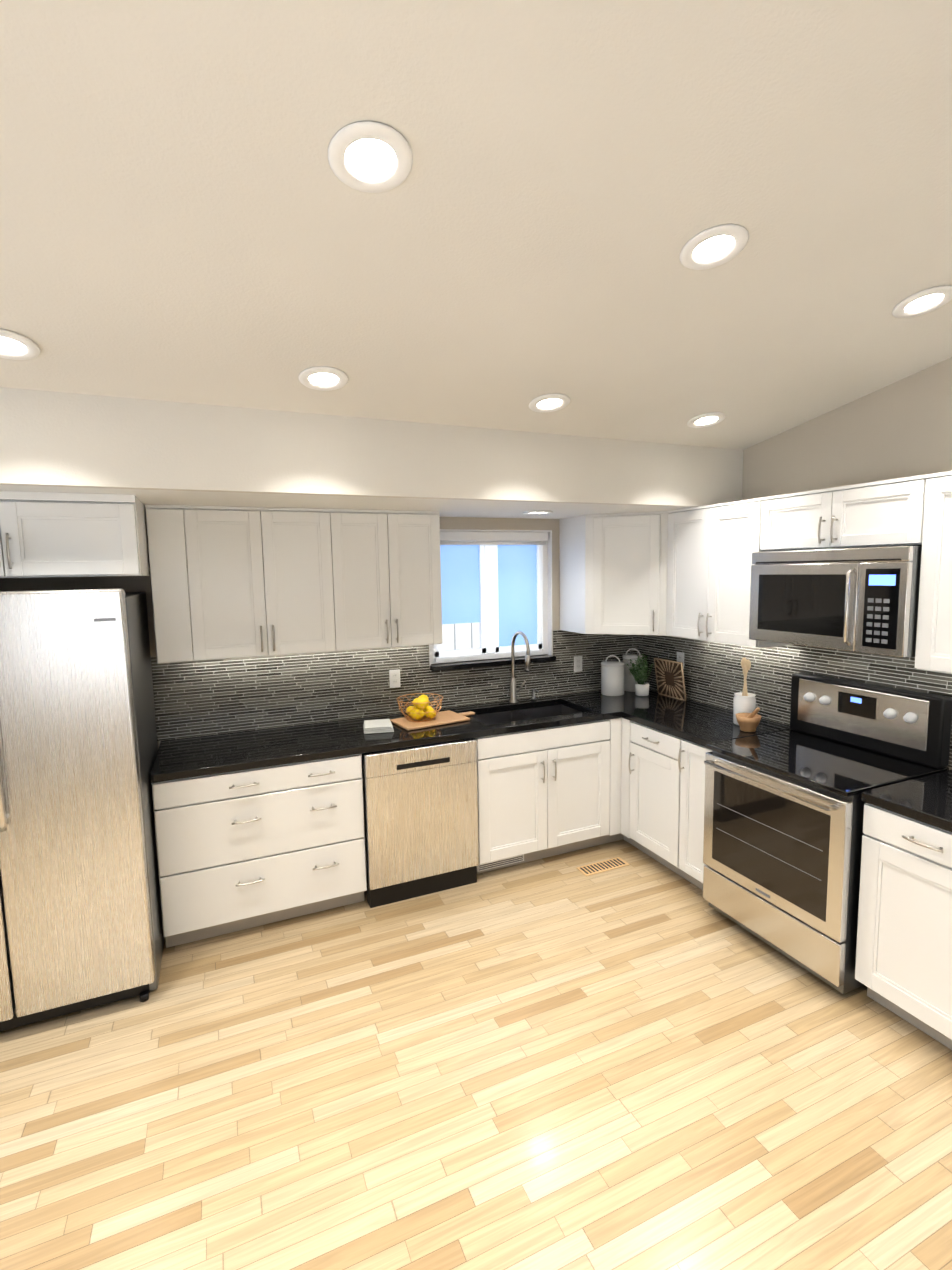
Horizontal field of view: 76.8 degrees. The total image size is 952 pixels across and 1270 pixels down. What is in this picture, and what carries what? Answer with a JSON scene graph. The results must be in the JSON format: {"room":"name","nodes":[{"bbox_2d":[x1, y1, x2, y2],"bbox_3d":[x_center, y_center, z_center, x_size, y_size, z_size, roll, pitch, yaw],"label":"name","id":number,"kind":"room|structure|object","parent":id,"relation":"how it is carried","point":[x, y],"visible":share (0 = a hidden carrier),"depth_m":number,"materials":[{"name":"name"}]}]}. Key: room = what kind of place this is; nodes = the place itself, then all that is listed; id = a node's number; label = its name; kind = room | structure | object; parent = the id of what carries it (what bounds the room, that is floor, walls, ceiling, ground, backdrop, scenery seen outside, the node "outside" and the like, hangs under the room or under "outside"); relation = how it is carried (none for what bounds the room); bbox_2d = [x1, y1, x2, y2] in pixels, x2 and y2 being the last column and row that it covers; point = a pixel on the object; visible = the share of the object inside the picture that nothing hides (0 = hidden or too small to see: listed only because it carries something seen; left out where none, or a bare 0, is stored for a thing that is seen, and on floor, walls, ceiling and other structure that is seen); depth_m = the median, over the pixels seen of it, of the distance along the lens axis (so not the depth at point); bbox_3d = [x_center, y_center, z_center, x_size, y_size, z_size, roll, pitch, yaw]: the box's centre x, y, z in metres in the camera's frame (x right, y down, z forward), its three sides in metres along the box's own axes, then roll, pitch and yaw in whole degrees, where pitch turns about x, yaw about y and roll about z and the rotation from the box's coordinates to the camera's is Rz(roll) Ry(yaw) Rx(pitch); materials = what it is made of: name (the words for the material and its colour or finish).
{"room":"kitchen","nodes":[
{"label":"kitchen","id":0,"kind":"room"},
{"bbox_2d":[0,517,596,746],"bbox_3d":[-1.794,0.386,3.389,6.600,2.228,0.120,-4,7,-23],"label":"wall","id":1,"kind":"structure","parent":0,"point":[129,584],"depth_m":3.30,"materials":[{"name":"paint"}]},
{"bbox_2d":[0,491,149,577],"bbox_3d":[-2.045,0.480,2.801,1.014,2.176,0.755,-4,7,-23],"label":"upper cabinet","id":2,"kind":"object","parent":1,"relation":"attached to","point":[46,534],"visible":0.98,"depth_m":2.51,"materials":[{"name":"white wood"}]},
{"bbox_2d":[145,504,208,663],"bbox_3d":[-1.568,-0.266,3.163,0.228,0.787,0.344,-4,7,-23],"label":"upper cabinet","id":3,"kind":"object","parent":1,"relation":"attached to","point":[177,569],"depth_m":3.01,"materials":[{"name":"white wood"}]},
{"bbox_2d":[201,506,348,659],"bbox_3d":[-1.161,-0.293,3.339,0.782,0.787,0.344,-4,7,-23],"label":"upper cabinet","id":4,"kind":"object","parent":1,"relation":"attached to","point":[229,582],"depth_m":3.19,"materials":[{"name":"white wood"}]},
{"bbox_2d":[345,509,442,649],"bbox_3d":[-0.594,-0.330,3.585,0.696,0.787,0.344,-4,7,-23],"label":"upper cabinet","id":5,"kind":"object","parent":1,"relation":"attached to","point":[393,560],"depth_m":3.45,"materials":[{"name":"white wood"}]},
{"bbox_2d":[151,630,638,740],"bbox_3d":[-0.278,0.258,3.975,3.300,0.474,0.004,-4,7,-23],"label":"backsplash","id":6,"kind":"structure","parent":1,"relation":"attached to","point":[202,698],"depth_m":3.72,"materials":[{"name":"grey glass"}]},
{"bbox_2d":[389,669,400,687],"bbox_3d":[-0.521,0.281,3.864,0.072,0.116,0.006,-4,7,-23],"label":"electrical outlet plate","id":7,"kind":"object","parent":6,"relation":"attached to","point":[394,678],"depth_m":3.86,"materials":[{"name":"white plastic"}]},
{"bbox_2d":[574,656,581,671],"bbox_3d":[0.752,0.212,4.417,0.072,0.116,0.006,-4,7,-23],"label":"electrical outlet plate","id":8,"kind":"object","parent":6,"relation":"attached to","point":[577,659],"depth_m":4.41,"materials":[{"name":"white plastic"}]},
{"bbox_2d":[429,529,552,665],"bbox_3d":[0.092,-0.265,4.153,0.938,0.908,0.113,-4,7,-23],"label":"window","id":9,"kind":"structure","parent":1,"relation":"in","point":[501,595],"depth_m":4.18,"materials":[{"name":"glass"}]},
{"bbox_2d":[440,531,547,544],"bbox_3d":[0.100,-0.656,4.077,0.880,0.088,0.036,-4,7,-23],"label":"window blind","id":10,"kind":"object","parent":9,"relation":"attached to","point":[484,538],"visible":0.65,"depth_m":4.07,"materials":[{"name":"white plastic"}]},
{"bbox_2d":[430,655,555,670],"bbox_3d":[0.113,0.187,4.174,0.932,0.030,0.167,-4,7,-23],"label":"window sill","id":11,"kind":"structure","parent":1,"relation":"attached to","point":[477,663],"depth_m":4.09,"materials":[{"name":"black stone"}]},
{"bbox_2d":[559,511,669,635],"bbox_3d":[1.057,-0.417,4.108,0.699,0.787,0.699,-4,7,-23],"label":"upper cabinet","id":12,"kind":"object","parent":1,"relation":"attached to","point":[613,573],"visible":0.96,"depth_m":3.91,"materials":[{"name":"white wood"}]},
{"bbox_2d":[0,485,690,518],"bbox_3d":[-1.632,-0.655,2.858,6.600,0.050,1.030,-4,7,-23],"label":"ceiling","id":13,"kind":"structure","parent":0,"point":[476,508],"depth_m":3.06,"materials":[{"name":"paint"}]},
{"bbox_2d":[523,510,552,513],"bbox_3d":[0.379,-0.748,3.673,0.188,0.009,0.180,3,7,33],"label":"recessed light","id":14,"kind":"object","parent":13,"relation":"in","point":[537,511],"depth_m":3.63,"materials":[{"name":"white plastic"}]},
{"bbox_2d":[0,387,742,506],"bbox_3d":[-1.418,-0.775,2.347,6.600,0.392,0.050,-4,7,-23],"label":"wall","id":15,"kind":"structure","parent":0,"point":[56,439],"depth_m":2.65,"materials":[{"name":"paint"}]},
{"bbox_2d":[0,839,951,1269],"bbox_3d":[-0.827,1.739,1.361,6.840,0.060,4.840,-4,7,-23],"label":"floor","id":16,"kind":"structure","parent":0,"point":[642,1061],"depth_m":2.08,"materials":[{"name":"beige wood"}]},
{"bbox_2d":[0,588,163,1031],"bbox_3d":[-1.974,0.691,2.679,0.915,1.782,0.946,-4,7,-23],"label":"fridge","id":17,"kind":"object","parent":16,"relation":"on","point":[81,926],"visible":1,"depth_m":2.40,"materials":[{"name":"silver metal"}]},
{"bbox_2d":[151,754,366,947],"bbox_3d":[-1.173,1.065,3.316,0.991,0.872,0.624,-4,7,-23],"label":"base cabinet","id":18,"kind":"object","parent":16,"relation":"on","point":[242,849],"depth_m":3.02,"materials":[{"name":"white wood"}]},
{"bbox_2d":[150,689,692,782],"bbox_3d":[-0.126,0.645,3.731,3.292,0.249,0.631,-4,7,-23],"label":"countertop","id":19,"kind":"structure","parent":18,"relation":"on","point":[182,758],"depth_m":3.40,"materials":[{"name":"black stone"}]},
{"bbox_2d":[363,719,393,733],"bbox_3d":[-0.572,0.532,3.514,0.170,0.036,0.200,-2,6,-11],"label":"towel","id":20,"kind":"object","parent":19,"relation":"on","point":[378,726],"visible":1,"depth_m":3.43,"materials":[{"name":"grey fabric"}]},
{"bbox_2d":[390,710,474,730],"bbox_3d":[-0.239,0.516,3.698,0.520,0.016,0.260,-5,7,-31],"label":"cutting board","id":21,"kind":"object","parent":19,"relation":"on","point":[445,717],"visible":0.92,"depth_m":3.63,"materials":[{"name":"brown wood"}]},
{"bbox_2d":[397,693,442,721],"bbox_3d":[-0.341,0.442,3.672,0.285,0.136,0.285,-4,7,-23],"label":"basket","id":22,"kind":"object","parent":21,"relation":"on","point":[420,709],"visible":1,"depth_m":3.61,"materials":[{"name":"brown metal"}]},
{"bbox_2d":[509,631,538,702],"bbox_3d":[0.362,0.219,4.066,0.208,0.504,0.262,-4,7,-23],"label":"faucet","id":23,"kind":"object","parent":19,"relation":"on","point":[513,689],"visible":1,"depth_m":4.12,"materials":[{"name":"silver metal"}]},
{"bbox_2d":[601,655,624,695],"bbox_3d":[0.992,0.287,4.353,0.172,0.286,0.172,-4,7,-23],"label":"canister","id":24,"kind":"object","parent":19,"relation":"on","point":[612,676],"visible":0.98,"depth_m":4.29,"materials":[{"name":"white ceramic"}]},
{"bbox_2d":[622,648,642,691],"bbox_3d":[1.170,0.255,4.478,0.156,0.316,0.156,-4,7,-23],"label":"canister","id":25,"kind":"object","parent":19,"relation":"on","point":[629,682],"visible":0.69,"depth_m":4.42,"materials":[{"name":"white ceramic"}]},
{"bbox_2d":[627,653,653,695],"bbox_3d":[1.201,0.279,4.311,0.224,0.303,0.216,-4,7,-23],"label":"plant","id":26,"kind":"object","parent":19,"relation":"on","point":[639,673],"visible":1,"depth_m":4.28,"materials":[{"name":"green plant"}]},
{"bbox_2d":[654,658,686,700],"bbox_3d":[1.359,0.307,4.204,0.060,0.271,0.280,-4,7,-23],"label":"decor","id":27,"kind":"object","parent":19,"relation":"on","point":[670,679],"visible":1,"depth_m":4.19,"materials":[{"name":"brown wood"}]},
{"bbox_2d":[362,738,478,907],"bbox_3d":[-0.407,1.019,3.620,0.646,0.866,0.628,-4,7,-23],"label":"dishwasher","id":28,"kind":"object","parent":16,"relation":"on","point":[421,818],"visible":0.85,"depth_m":3.33,"materials":[{"name":"silver metal"}]},
{"bbox_2d":[477,730,614,873],"bbox_3d":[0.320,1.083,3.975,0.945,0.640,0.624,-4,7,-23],"label":"base cabinet","id":29,"kind":"object","parent":16,"relation":"on","point":[547,793],"depth_m":3.66,"materials":[{"name":"white wood"}]},
{"bbox_2d":[577,857,629,875],"bbox_3d":[0.783,1.423,3.695,0.320,0.006,0.110,-4,7,-23],"label":"floor vent","id":30,"kind":"object","parent":16,"relation":"in","point":[601,866],"visible":1,"depth_m":3.69,"materials":[{"name":"brown wood"}]},
{"bbox_2d":[625,719,688,878],"bbox_3d":[1.360,0.975,3.713,0.624,0.872,0.504,-4,7,-23],"label":"base cabinet","id":31,"kind":"object","parent":16,"relation":"on","point":[656,761],"depth_m":3.59,"materials":[{"name":"white wood"}]},
{"bbox_2d":[618,701,789,746],"bbox_3d":[1.367,0.528,3.593,0.652,0.040,0.738,-4,7,-23],"label":"countertop","id":32,"kind":"structure","parent":31,"relation":"on","point":[696,722],"depth_m":3.55,"materials":[{"name":"black stone"}]},
{"bbox_2d":[733,692,755,724],"bbox_3d":[1.549,0.428,3.466,0.120,0.175,0.120,-4,7,-23],"label":"utensil crock","id":33,"kind":"object","parent":32,"relation":"on","point":[744,704],"visible":0.58,"depth_m":3.42,"materials":[{"name":"white ceramic"}]},
{"bbox_2d":[741,657,750,695],"bbox_3d":[1.547,0.310,3.453,0.068,0.366,0.068,-4,7,-23],"label":"utensils","id":34,"kind":"object","parent":33,"relation":"in","point":[745,664],"visible":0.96,"depth_m":3.44,"materials":[{"name":"brown wood"}]},
{"bbox_2d":[735,713,761,731],"bbox_3d":[1.512,0.488,3.335,0.131,0.085,0.132,-4,7,-23],"label":"mortar","id":35,"kind":"object","parent":32,"relation":"on","point":[747,724],"visible":0.98,"depth_m":3.30,"materials":[{"name":"brown wood"}]},
{"bbox_2d":[746,707,759,717],"bbox_3d":[1.517,0.443,3.296,0.042,0.116,0.114,-4,7,-23],"label":"pestle","id":36,"kind":"object","parent":35,"relation":"in","point":[754,712],"visible":0.6,"depth_m":3.27,"materials":[{"name":"brown wood"}]},
{"bbox_2d":[685,741,711,889],"bbox_3d":[1.472,1.001,3.459,0.624,0.872,0.315,-4,7,-23],"label":"base cabinet","id":37,"kind":"object","parent":16,"relation":"on","point":[695,772],"depth_m":3.30,"materials":[{"name":"white wood"}]},
{"bbox_2d":[703,673,951,993],"bbox_3d":[1.630,0.875,2.909,0.732,1.235,0.758,-4,7,-23],"label":"range","id":38,"kind":"object","parent":16,"relation":"on","point":[783,826],"visible":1,"depth_m":2.75,"materials":[{"name":"silver metal"}]},
{"bbox_2d":[855,803,951,1049],"bbox_3d":[2.064,1.135,2.113,0.624,0.872,1.051,-4,7,-23],"label":"base cabinet","id":39,"kind":"object","parent":16,"relation":"on","point":[903,967],"depth_m":2.30,"materials":[{"name":"white wood"}]},
{"bbox_2d":[861,770,951,831],"bbox_3d":[2.230,0.721,1.656,0.631,0.040,1.951,-4,7,-23],"label":"countertop","id":40,"kind":"structure","parent":39,"relation":"on","point":[927,799],"depth_m":2.35,"materials":[{"name":"black stone"}]},
{"bbox_2d":[0,0,951,449],"bbox_3d":[-0.649,-1.089,0.526,6.600,0.694,3.846,-4,7,-23],"label":"ceiling","id":41,"kind":"structure","parent":0,"point":[186,216],"depth_m":1.51,"materials":[{"name":"paint"}]},
{"bbox_2d":[0,329,40,359],"bbox_3d":[-1.501,-0.926,1.912,0.179,0.034,0.185,3,7,33],"label":"recessed light","id":42,"kind":"object","parent":41,"relation":"in","point":[14,346],"depth_m":1.93,"materials":[{"name":"white plastic"}]},
{"bbox_2d":[299,366,348,390],"bbox_3d":[-0.585,-0.986,2.309,0.178,0.034,0.185,3,7,33],"label":"recessed light","id":43,"kind":"object","parent":41,"relation":"in","point":[323,378],"depth_m":2.30,"materials":[{"name":"white plastic"}]},
{"bbox_2d":[328,121,412,192],"bbox_3d":[-0.235,-1.059,1.334,0.178,0.034,0.183,3,7,33],"label":"recessed light","id":44,"kind":"object","parent":41,"relation":"in","point":[368,157],"depth_m":1.33,"materials":[{"name":"white plastic"}]},
{"bbox_2d":[529,393,569,412],"bbox_3d":[0.331,-1.045,2.705,0.183,0.034,0.183,2,7,24],"label":"recessed light","id":45,"kind":"object","parent":41,"relation":"in","point":[548,402],"depth_m":2.70,"materials":[{"name":"white plastic"}]},
{"bbox_2d":[687,412,725,427],"bbox_3d":[1.178,-1.101,3.073,0.178,0.034,0.185,3,7,33],"label":"recessed light","id":46,"kind":"object","parent":41,"relation":"in","point":[707,419],"depth_m":3.06,"materials":[{"name":"white plastic"}]},
{"bbox_2d":[679,224,748,269],"bbox_3d":[0.686,-1.119,1.736,0.183,0.034,0.183,1,7,21],"label":"recessed light","id":47,"kind":"object","parent":41,"relation":"in","point":[715,246],"depth_m":1.73,"materials":[{"name":"white plastic"}]},
{"bbox_2d":[892,285,951,317],"bbox_3d":[1.583,-1.177,2.122,0.178,0.034,0.183,3,7,33],"label":"recessed light","id":48,"kind":"object","parent":41,"relation":"in","point":[928,300],"depth_m":2.12,"materials":[{"name":"white plastic"}]},
{"bbox_2d":[651,357,951,769],"bbox_3d":[2.220,-0.098,2.518,0.120,3.232,4.840,-4,7,-23],"label":"wall","id":49,"kind":"structure","parent":0,"point":[901,428],"depth_m":2.94,"materials":[{"name":"paint"}]},
{"bbox_2d":[666,498,792,647],"bbox_3d":[1.501,-0.363,3.539,0.344,0.786,0.697,-4,7,-23],"label":"upper cabinet","id":50,"kind":"object","parent":49,"relation":"attached to","point":[711,548],"depth_m":3.44,"materials":[{"name":"white wood"}]},
{"bbox_2d":[639,635,951,766],"bbox_3d":[2.091,0.319,2.722,0.004,0.535,4.199,-4,7,-23],"label":"backsplash","id":51,"kind":"structure","parent":49,"relation":"attached to","point":[713,671],"depth_m":3.53,"materials":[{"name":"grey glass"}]},
{"bbox_2d":[677,652,683,668],"bbox_3d":[1.432,0.178,4.206,0.006,0.116,0.072,-4,7,-23],"label":"electrical outlet plate","id":52,"kind":"object","parent":51,"relation":"attached to","point":[680,655],"depth_m":4.20,"materials":[{"name":"white plastic"}]},
{"bbox_2d":[758,474,925,551],"bbox_3d":[1.794,-0.549,2.835,0.344,0.276,0.782,-4,7,-23],"label":"upper cabinet","id":53,"kind":"object","parent":49,"relation":"attached to","point":[885,513],"depth_m":2.70,"materials":[{"name":"white wood"}]},
{"bbox_2d":[749,546,921,657],"bbox_3d":[1.754,-0.176,2.854,0.446,0.457,0.774,-4,7,-23],"label":"microwave","id":54,"kind":"object","parent":53,"relation":"attached to","point":[863,600],"visible":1,"depth_m":2.68,"materials":[{"name":"silver metal"}]},
{"bbox_2d":[914,471,951,673],"bbox_3d":[2.164,-0.212,2.032,0.344,0.786,1.035,-4,7,-23],"label":"upper cabinet","id":55,"kind":"object","parent":49,"relation":"attached to","point":[933,652],"depth_m":2.38,"materials":[{"name":"white wood"}]},
{"label":"outside","id":56,"kind":"structure","parent":0,"visible":0},
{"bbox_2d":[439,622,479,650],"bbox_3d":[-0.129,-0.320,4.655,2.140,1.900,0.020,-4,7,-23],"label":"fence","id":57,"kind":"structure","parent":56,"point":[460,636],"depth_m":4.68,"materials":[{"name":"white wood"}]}
]}

